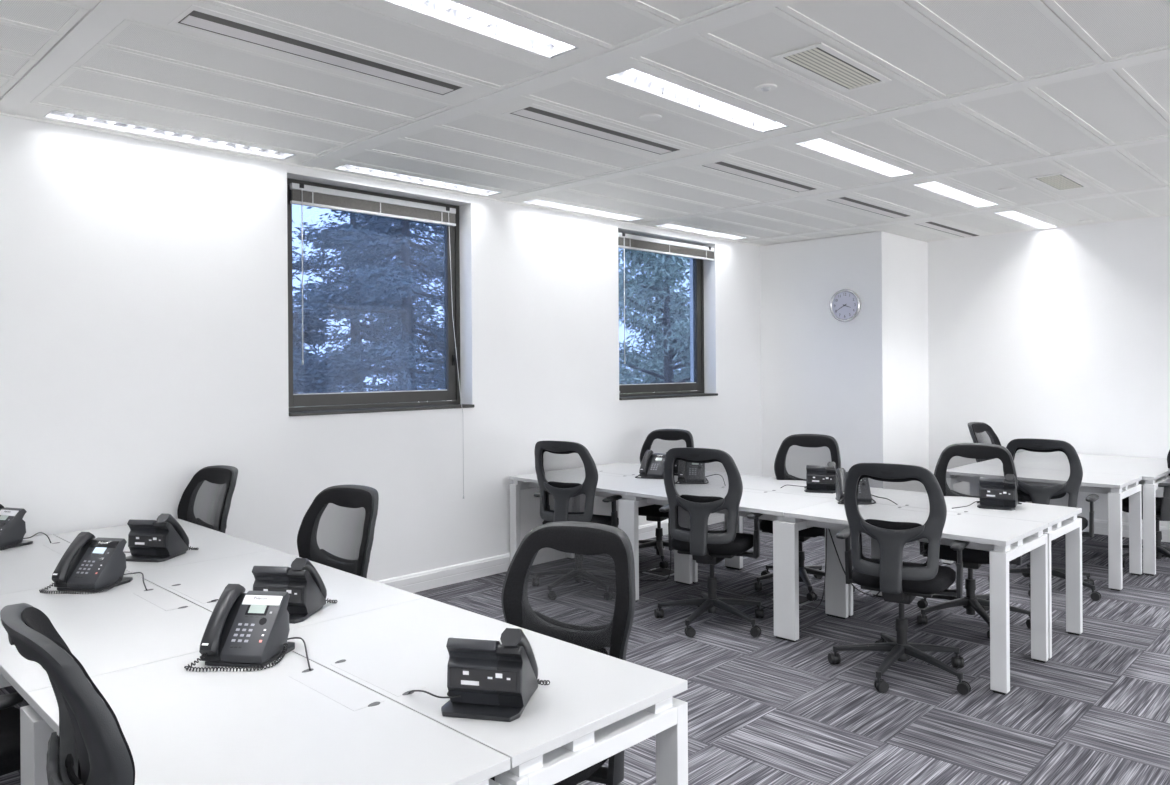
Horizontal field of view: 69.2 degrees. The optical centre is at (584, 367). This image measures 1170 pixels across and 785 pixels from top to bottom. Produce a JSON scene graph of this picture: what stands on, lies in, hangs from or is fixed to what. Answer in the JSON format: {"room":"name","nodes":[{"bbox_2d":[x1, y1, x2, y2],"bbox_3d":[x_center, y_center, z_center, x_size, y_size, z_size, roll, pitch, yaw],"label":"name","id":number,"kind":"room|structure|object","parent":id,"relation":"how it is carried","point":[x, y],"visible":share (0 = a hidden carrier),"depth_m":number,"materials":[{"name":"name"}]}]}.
{"room":"open-plan office","nodes":[
{"label":"open-plan office","id":0,"kind":"room"},
{"bbox_2d":[0,115,761,580],"bbox_3d":[-1.082,0.023,6.291,0.320,3.100,10.660,0,0,44],"label":"wall","id":1,"kind":"structure","parent":0,"point":[144,283],"depth_m":5.14,"materials":[{"name":"paint"}]},
{"bbox_2d":[0,513,723,687],"bbox_3d":[-1.393,1.509,5.723,0.018,0.131,9.400,0,0,44],"label":"baseboard","id":2,"kind":"structure","parent":1,"relation":"attached to","point":[443,576],"depth_m":6.27,"materials":[{"name":"paint"}]},
{"bbox_2d":[287,178,473,415],"bbox_3d":[-1.412,-0.456,5.862,0.235,1.519,1.440,0,0,44],"label":"window","id":3,"kind":"structure","parent":1,"relation":"in","point":[316,403],"depth_m":6.04,"materials":[{"name":"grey metal"}]},
{"bbox_2d":[290,183,464,498],"bbox_3d":[-1.368,-0.109,5.821,0.172,2.144,1.290,0,0,44],"label":"blind","id":4,"kind":"object","parent":3,"relation":"attached to","point":[301,194],"visible":1,"depth_m":5.80,"materials":[{"name":"grey"}]},
{"bbox_2d":[0,113,760,246],"bbox_3d":[-1.414,-1.269,5.725,0.012,0.012,9.400,0,0,44],"label":"trim","id":5,"kind":"structure","parent":1,"relation":"attached to","point":[3,114],"depth_m":5.41,"materials":[{"name":"white paint"}]},
{"bbox_2d":[619,232,717,399],"bbox_3d":[0.737,-0.471,8.050,0.235,1.519,1.445,0,0,44],"label":"window","id":6,"kind":"structure","parent":1,"relation":"in","point":[696,388],"depth_m":8.53,"materials":[{"name":"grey metal"}]},
{"bbox_2d":[618,232,713,363],"bbox_3d":[0.794,-0.615,8.007,0.048,1.164,1.445,0,0,44],"label":"blind","id":7,"kind":"object","parent":6,"relation":"attached to","point":[626,241],"visible":1,"depth_m":7.91,"materials":[{"name":"grey"}]},
{"bbox_2d":[0,0,1169,245],"bbox_3d":[1.542,-1.469,3.379,8.120,0.354,11.124,0,0,44],"label":"ceiling","id":8,"kind":"structure","parent":0,"point":[981,98],"depth_m":4.04,"materials":[{"name":"tile"}]},
{"bbox_2d":[44,110,295,159],"bbox_3d":[-2.236,-1.322,4.693,0.165,0.105,1.280,0,0,44],"label":"ceiling light","id":9,"kind":"object","parent":8,"relation":"attached to","point":[52,114],"visible":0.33,"depth_m":4.68,"materials":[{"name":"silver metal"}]},
{"bbox_2d":[167,5,472,97],"bbox_3d":[-1.032,-1.302,3.511,0.240,0.052,1.240,0,0,44],"label":"ceiling vent","id":10,"kind":"object","parent":8,"relation":"in","point":[197,19],"visible":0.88,"depth_m":3.43,"materials":[{"name":"grey metal"}]},
{"bbox_2d":[333,164,500,195],"bbox_3d":[-1.111,-1.330,5.839,0.165,0.105,1.280,0,0,44],"label":"ceiling light","id":11,"kind":"object","parent":8,"relation":"attached to","point":[346,167],"visible":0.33,"depth_m":5.84,"materials":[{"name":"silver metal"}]},
{"bbox_2d":[384,0,577,58],"bbox_3d":[-0.531,-1.334,3.019,0.165,0.105,1.280,0,0,44],"label":"ceiling light","id":12,"kind":"object","parent":8,"relation":"attached to","point":[448,11],"visible":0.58,"depth_m":3.24,"materials":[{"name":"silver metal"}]},
{"bbox_2d":[524,199,641,220],"bbox_3d":[0.014,-1.338,6.985,0.165,0.105,1.280,0,0,44],"label":"ceiling light","id":13,"kind":"object","parent":8,"relation":"attached to","point":[534,201],"visible":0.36,"depth_m":7.00,"materials":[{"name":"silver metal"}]},
{"bbox_2d":[501,104,687,156],"bbox_3d":[0.093,-1.310,4.657,0.240,0.052,1.240,0,0,44],"label":"ceiling vent","id":14,"kind":"object","parent":8,"relation":"in","point":[533,113],"visible":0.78,"depth_m":4.59,"materials":[{"name":"white metal"}]},
{"bbox_2d":[638,114,661,120],"bbox_3d":[0.335,-1.284,4.366,0.119,0.008,0.119,0,0,44],"label":"cap","id":15,"kind":"object","parent":8,"relation":"attached to","point":[645,117],"visible":1,"depth_m":4.35,"materials":[{"name":"plastic"}]},
{"bbox_2d":[605,68,788,132],"bbox_3d":[0.594,-1.342,4.165,0.165,0.105,1.280,0,0,44],"label":"ceiling light","id":16,"kind":"object","parent":8,"relation":"attached to","point":[634,78],"visible":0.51,"depth_m":4.15,"materials":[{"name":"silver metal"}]},
{"bbox_2d":[655,223,745,239],"bbox_3d":[1.139,-1.345,8.130,0.165,0.105,1.280,0,0,44],"label":"ceiling light","id":17,"kind":"object","parent":8,"relation":"attached to","point":[672,226],"visible":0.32,"depth_m":8.16,"materials":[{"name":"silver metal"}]},
{"bbox_2d":[694,160,823,193],"bbox_3d":[1.218,-1.318,5.803,0.240,0.052,1.240,0,0,44],"label":"ceiling vent","id":18,"kind":"object","parent":8,"relation":"in","point":[725,167],"visible":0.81,"depth_m":5.75,"materials":[{"name":"white metal"}]},
{"bbox_2d":[755,83,776,91],"bbox_3d":[0.834,-1.283,3.910,0.099,0.016,0.099,0,0,44],"label":"ceiling sensor","id":19,"kind":"object","parent":8,"relation":"attached to","point":[766,87],"visible":1,"depth_m":3.90,"materials":[{"name":"grey plastic"}]},
{"bbox_2d":[772,42,890,92],"bbox_3d":[1.078,-1.290,3.676,0.230,0.006,0.630,0,0,44],"label":"ceiling vent","id":20,"kind":"object","parent":8,"relation":"in","point":[821,62],"visible":1,"depth_m":3.65,"materials":[{"name":"grey metal"}]},
{"bbox_2d":[785,48,878,88],"bbox_3d":[1.078,-1.289,3.677,0.141,0.005,0.580,0,0,44],"label":"grille","id":21,"kind":"object","parent":20,"relation":"attached to","point":[819,62],"depth_m":3.66,"materials":[{"name":"white metal"}]},
{"bbox_2d":[795,138,914,177],"bbox_3d":[1.719,-1.350,5.310,0.165,0.105,1.280,0,0,44],"label":"ceiling light","id":22,"kind":"object","parent":8,"relation":"attached to","point":[820,145],"visible":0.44,"depth_m":5.31,"materials":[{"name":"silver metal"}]},
{"bbox_2d":[820,196,916,218],"bbox_3d":[2.343,-1.325,6.949,0.240,0.052,1.240,0,0,44],"label":"ceiling vent","id":23,"kind":"object","parent":8,"relation":"in","point":[850,202],"visible":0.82,"depth_m":6.91,"materials":[{"name":"white metal"}]},
{"bbox_2d":[910,221,984,237],"bbox_3d":[3.469,-1.333,8.094,0.240,0.052,1.240,0,0,44],"label":"ceiling vent","id":24,"kind":"object","parent":8,"relation":"in","point":[936,226],"visible":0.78,"depth_m":8.06,"materials":[{"name":"white metal"}]},
{"bbox_2d":[914,181,997,207],"bbox_3d":[2.844,-1.357,6.456,0.165,0.105,1.280,0,0,44],"label":"ceiling light","id":25,"kind":"object","parent":8,"relation":"attached to","point":[936,187],"visible":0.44,"depth_m":6.47,"materials":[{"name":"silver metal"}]},
{"bbox_2d":[994,210,1059,229],"bbox_3d":[3.968,-1.365,7.601,0.165,0.105,1.280,0,0,44],"label":"ceiling light","id":26,"kind":"object","parent":8,"relation":"attached to","point":[1014,215],"visible":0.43,"depth_m":7.63,"materials":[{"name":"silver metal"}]},
{"bbox_2d":[1028,172,1090,191],"bbox_3d":[3.359,-1.306,5.999,0.230,0.006,0.630,0,0,44],"label":"ceiling vent","id":27,"kind":"object","parent":8,"relation":"in","point":[1059,181],"visible":1,"depth_m":5.98,"materials":[{"name":"grey metal"}]},
{"bbox_2d":[1037,175,1081,189],"bbox_3d":[3.359,-1.305,5.999,0.164,0.005,0.580,0,0,44],"label":"grille","id":28,"kind":"object","parent":27,"relation":"attached to","point":[1054,182],"depth_m":5.99,"materials":[{"name":"white metal"}]},
{"bbox_2d":[0,517,1169,784],"bbox_3d":[1.654,1.579,3.614,7.920,0.050,10.660,0,0,44],"label":"floor","id":29,"kind":"structure","parent":0,"point":[764,709],"depth_m":4.15,"materials":[{"name":"carpet"}]},
{"bbox_2d":[0,692,57,775],"bbox_3d":[-1.873,1.045,2.450,0.694,1.066,0.672,0,0,39],"label":"office chair","id":30,"kind":"object","parent":29,"relation":"on","point":[10,752],"visible":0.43,"depth_m":2.41,"materials":[{"name":"black plastic"}]},
{"bbox_2d":[0,603,134,784],"bbox_3d":[-0.871,1.023,1.818,0.672,1.096,0.694,0,0,-40],"label":"office chair","id":31,"kind":"object","parent":29,"relation":"on","point":[91,747],"visible":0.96,"depth_m":1.53,"materials":[{"name":"black plastic"}]},
{"bbox_2d":[177,465,237,532],"bbox_3d":[-2.185,1.068,4.521,0.694,1.024,0.672,0,0,37],"label":"office chair","id":32,"kind":"object","parent":29,"relation":"on","point":[205,501],"visible":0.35,"depth_m":4.72,"materials":[{"name":"black plastic"}]},
{"bbox_2d":[297,485,378,577],"bbox_3d":[-1.208,1.062,3.675,0.694,1.024,0.672,0,0,34],"label":"office chair","id":33,"kind":"object","parent":29,"relation":"on","point":[348,549],"visible":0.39,"depth_m":3.86,"materials":[{"name":"black plastic"}]},
{"bbox_2d":[0,518,687,784],"bbox_3d":[-1.443,1.209,3.071,3.595,0.731,1.245,0,0,44],"label":"desk","id":34,"kind":"object","parent":29,"relation":"on","point":[352,718],"visible":0.73,"depth_m":2.23,"materials":[{"name":"white laminate"}]},
{"bbox_2d":[0,504,50,550],"bbox_3d":[-2.765,0.754,4.023,0.304,0.200,0.268,0,0,19],"label":"desk telephone","id":35,"kind":"object","parent":34,"relation":"on","point":[12,524],"visible":1,"depth_m":4.03,"materials":[{"name":"black plastic"}]},
{"bbox_2d":[39,532,146,593],"bbox_3d":[-1.842,0.748,3.257,0.377,0.200,0.250,0,0,12],"label":"desk telephone","id":36,"kind":"object","parent":34,"relation":"on","point":[90,564],"visible":1,"depth_m":3.26,"materials":[{"name":"black plastic"}]},
{"bbox_2d":[123,514,198,561],"bbox_3d":[-2.031,0.749,3.836,0.469,0.200,0.250,0,0,9],"label":"desk telephone","id":37,"kind":"object","parent":34,"relation":"on","point":[162,539],"visible":0.94,"depth_m":3.74,"materials":[{"name":"black plastic"}]},
{"bbox_2d":[184,584,310,671],"bbox_3d":[-0.935,0.742,2.460,0.355,0.200,0.248,0,0,1],"label":"desk telephone","id":38,"kind":"object","parent":34,"relation":"on","point":[251,629],"visible":1,"depth_m":2.43,"materials":[{"name":"black plastic"}]},
{"bbox_2d":[211,558,337,623],"bbox_3d":[-1.127,0.743,2.936,0.466,0.200,0.250,0,0,9],"label":"desk telephone","id":39,"kind":"object","parent":34,"relation":"on","point":[307,591],"visible":0.79,"depth_m":2.84,"materials":[{"name":"black plastic"}]},
{"bbox_2d":[408,628,549,721],"bbox_3d":[-0.284,0.737,2.147,0.344,0.200,0.250,0,0,12],"label":"desk telephone","id":40,"kind":"object","parent":34,"relation":"on","point":[487,679],"visible":1,"depth_m":2.05,"materials":[{"name":"black plastic"}]},
{"bbox_2d":[490,521,635,784],"bbox_3d":[-0.124,1.048,2.612,0.694,1.036,0.672,0,0,27],"label":"office chair","id":41,"kind":"object","parent":29,"relation":"on","point":[611,637],"visible":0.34,"depth_m":2.77,"materials":[{"name":"black plastic"}]},
{"bbox_2d":[532,440,621,599],"bbox_3d":[-0.059,1.030,5.964,0.694,1.071,0.672,0,0,28],"label":"office chair","id":42,"kind":"object","parent":29,"relation":"on","point":[554,496],"visible":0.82,"depth_m":5.78,"materials":[{"name":"black plastic"}]},
{"bbox_2d":[642,567,673,577],"bbox_3d":[0.589,1.554,6.440,0.220,0.014,0.220,0,0,44],"label":"box","id":43,"kind":"object","parent":29,"relation":"on","point":[665,573],"visible":0.83,"depth_m":6.41,"materials":[{"name":"silver metal"}]},
{"bbox_2d":[638,429,693,567],"bbox_3d":[0.615,1.043,6.918,0.694,1.036,0.672,0,0,28],"label":"office chair","id":44,"kind":"object","parent":29,"relation":"on","point":[652,513],"visible":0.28,"depth_m":6.91,"materials":[{"name":"black plastic"}]},
{"bbox_2d":[654,447,763,636],"bbox_3d":[0.761,1.013,5.172,0.694,1.094,0.672,0,0,26],"label":"office chair","id":45,"kind":"object","parent":29,"relation":"on","point":[705,546],"visible":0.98,"depth_m":4.99,"materials":[{"name":"black plastic"}]},
{"bbox_2d":[772,595,817,605],"bbox_3d":[1.402,1.548,5.670,0.220,0.014,0.220,0,0,44],"label":"box","id":46,"kind":"object","parent":29,"relation":"on","point":[803,600],"visible":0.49,"depth_m":5.62,"materials":[{"name":"silver metal"}]},
{"bbox_2d":[509,462,1082,694],"bbox_3d":[1.147,1.191,5.709,3.595,0.731,1.267,0,0,44],"label":"desk","id":47,"kind":"object","parent":29,"relation":"on","point":[1008,535],"visible":0.81,"depth_m":4.87,"materials":[{"name":"white laminate"}]},
{"bbox_2d":[635,450,665,478],"bbox_3d":[0.529,0.731,6.391,0.235,0.200,0.247,0,0,27],"label":"desk telephone","id":48,"kind":"object","parent":47,"relation":"on","point":[652,465],"visible":0.95,"depth_m":6.37,"materials":[{"name":"black plastic"}]},
{"bbox_2d":[639,551,670,580],"bbox_3d":[0.479,1.262,6.289,0.261,0.602,0.348,0,0,-9],"label":"lead","id":49,"kind":"object","parent":47,"relation":"attached to","point":[670,551],"visible":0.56,"depth_m":6.18,"materials":[{"name":"black plastic"}]},
{"bbox_2d":[680,460,725,485],"bbox_3d":[0.828,0.729,6.075,0.355,0.200,0.265,0,0,10],"label":"desk telephone","id":50,"kind":"object","parent":47,"relation":"on","point":[702,476],"visible":0.29,"depth_m":6.05,"materials":[{"name":"black plastic"}]},
{"bbox_2d":[742,528,826,609],"bbox_3d":[1.322,1.255,5.535,0.649,0.600,0.307,0,0,44],"label":"lead","id":51,"kind":"object","parent":47,"relation":"attached to","point":[826,528],"visible":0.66,"depth_m":5.34,"materials":[{"name":"black plastic"}]},
{"bbox_2d":[781,462,836,493],"bbox_3d":[1.508,0.725,5.697,0.389,0.200,0.247,0,0,22],"label":"desk telephone","id":52,"kind":"object","parent":47,"relation":"on","point":[819,479],"visible":0.98,"depth_m":5.59,"materials":[{"name":"black plastic"}]},
{"bbox_2d":[828,529,879,596],"bbox_3d":[1.625,1.134,5.031,0.086,0.406,0.658,0,0,-28],"label":"lead","id":53,"kind":"object","parent":47,"relation":"hanging from","point":[828,529],"visible":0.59,"depth_m":5.12,"materials":[{"name":"black plastic"}]},
{"bbox_2d":[835,468,897,504],"bbox_3d":[1.703,0.723,5.171,0.350,0.200,0.247,0,0,8],"label":"desk telephone","id":54,"kind":"object","parent":47,"relation":"on","point":[841,474],"visible":0.25,"depth_m":5.16,"materials":[{"name":"black plastic"}]},
{"bbox_2d":[952,474,1021,510],"bbox_3d":[2.355,0.719,4.967,0.334,0.200,0.344,0,0,32],"label":"desk telephone","id":55,"kind":"object","parent":47,"relation":"on","point":[994,493],"visible":1,"depth_m":4.91,"materials":[{"name":"black plastic"}]},
{"bbox_2d":[754,434,854,600],"bbox_3d":[1.528,1.024,5.978,0.694,1.061,0.672,0,0,31],"label":"office chair","id":56,"kind":"object","parent":29,"relation":"on","point":[803,440],"visible":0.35,"depth_m":6.07,"materials":[{"name":"black plastic"}]},
{"bbox_2d":[828,463,970,694],"bbox_3d":[1.596,1.007,4.311,0.694,1.094,0.672,0,0,31],"label":"office chair","id":57,"kind":"object","parent":29,"relation":"on","point":[899,581],"visible":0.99,"depth_m":4.13,"materials":[{"name":"black plastic"}]},
{"bbox_2d":[917,443,1030,638],"bbox_3d":[2.356,1.018,5.164,0.694,1.061,0.672,0,0,33],"label":"office chair","id":58,"kind":"object","parent":29,"relation":"on","point":[972,559],"visible":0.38,"depth_m":5.15,"materials":[{"name":"black plastic"}]},
{"bbox_2d":[968,422,1055,542],"bbox_3d":[3.759,1.021,7.543,0.694,1.036,0.672,0,0,-42],"label":"office chair","id":59,"kind":"object","parent":29,"relation":"on","point":[980,432],"visible":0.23,"depth_m":7.72,"materials":[{"name":"black plastic"}]},
{"bbox_2d":[988,438,1100,600],"bbox_3d":[3.194,1.010,5.897,0.694,1.066,0.672,0,0,36],"label":"office chair","id":60,"kind":"object","parent":29,"relation":"on","point":[1038,494],"visible":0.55,"depth_m":5.68,"materials":[{"name":"black plastic"}]},
{"bbox_2d":[942,451,1169,590],"bbox_3d":[4.006,1.172,6.971,1.295,0.730,2.120,0,0,44],"label":"desk","id":61,"kind":"object","parent":29,"relation":"on","point":[1119,477],"visible":0.79,"depth_m":6.27,"materials":[{"name":"white laminate"}]},
{"bbox_2d":[1122,450,1169,567],"bbox_3d":[4.444,1.001,6.570,0.672,1.066,0.694,0,0,16],"label":"office chair","id":62,"kind":"object","parent":29,"relation":"on","point":[1162,503],"visible":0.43,"depth_m":6.50,"materials":[{"name":"black plastic"}]},
{"bbox_2d":[760,231,928,492],"bbox_3d":[2.738,0.122,8.981,1.360,2.848,1.068,0,0,44],"label":"column","id":63,"kind":"structure","parent":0,"point":[861,382],"depth_m":8.55,"materials":[{"name":"paint"}]},
{"bbox_2d":[829,289,860,321],"bbox_3d":[2.564,-0.609,8.375,0.324,0.324,0.034,0,0,44],"label":"wall clock","id":64,"kind":"object","parent":63,"relation":"attached to","point":[845,304],"visible":1,"depth_m":8.37,"materials":[{"name":"white plastic"}]},
{"bbox_2d":[927,216,1169,526],"bbox_3d":[5.415,-0.023,7.241,7.620,3.100,0.200,0,0,44],"label":"wall","id":65,"kind":"structure","parent":0,"point":[1063,333],"depth_m":8.02,"materials":[{"name":"paint"}]},
{"bbox_2d":[1082,518,1169,541],"bbox_3d":[5.834,1.459,6.686,6.260,0.131,0.018,0,0,44],"label":"baseboard","id":66,"kind":"structure","parent":65,"relation":"attached to","point":[1100,526],"depth_m":7.65,"materials":[{"name":"paint"}]},
{"label":"outside","id":67,"kind":"structure","parent":0,"visible":0},
{"bbox_3d":[-5.645,2.855,26.586,34.660,0.100,50.000,0,0,44],"label":"ground","id":68,"kind":"structure","parent":67,"visible":0},
{"bbox_2d":[292,232,329,356],"bbox_3d":[-6.102,-1.878,12.168,5.685,9.377,4.826,0,0,22],"label":"conifer tree","id":69,"kind":"object","parent":68,"relation":"on","point":[296,248],"visible":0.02,"depth_m":12.69,"materials":[{"name":"green plant"}]},
{"bbox_2d":[293,311,354,406],"bbox_3d":[-3.892,0.985,11.543,2.806,3.628,2.608,0,0,-18],"label":"conifer tree","id":70,"kind":"object","parent":68,"relation":"on","point":[314,337],"visible":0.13,"depth_m":11.47,"materials":[{"name":"green plant"}]},
{"bbox_2d":[292,212,443,401],"bbox_3d":[-3.845,-0.906,14.077,4.545,7.402,4.186,0,0,35],"label":"conifer tree","id":71,"kind":"object","parent":68,"relation":"on","point":[355,335],"visible":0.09,"depth_m":13.86,"materials":[{"name":"green plant"}]},
{"bbox_2d":[292,207,444,406],"bbox_3d":[-2.346,-0.555,10.822,4.717,6.680,4.460,0,0,-31],"label":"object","id":72,"kind":"object","parent":68,"relation":"on","point":[399,311],"visible":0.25,"depth_m":10.61,"materials":[{"name":"green plant"}]},
{"bbox_2d":[294,214,444,393],"bbox_3d":[-3.463,-1.872,16.343,5.556,9.328,6.383,0,0,39],"label":"conifer tree","id":73,"kind":"object","parent":68,"relation":"on","point":[419,314],"visible":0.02,"depth_m":16.15,"materials":[{"name":"green plant"}]},
{"bbox_2d":[618,248,689,393],"bbox_3d":[1.413,-0.307,14.325,4.777,6.133,5.204,0,0,-11],"label":"leafy tree","id":74,"kind":"object","parent":68,"relation":"on","point":[670,267],"visible":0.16,"depth_m":14.14,"materials":[{"name":"green plant"}]},
{"bbox_2d":[618,249,689,383],"bbox_3d":[1.757,-1.340,19.544,6.402,8.191,6.495,0,0,0],"label":"leafy tree","id":75,"kind":"object","parent":68,"relation":"on","point":[660,323],"visible":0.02,"depth_m":17.94,"materials":[{"name":"green plant"}]},
{"bbox_2d":[619,292,689,392],"bbox_3d":[1.925,0.629,17.404,4.200,4.256,4.190,0,0,-2],"label":"leafy tree","id":76,"kind":"object","parent":68,"relation":"on","point":[677,311],"visible":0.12,"depth_m":16.86,"materials":[{"name":"green plant"}]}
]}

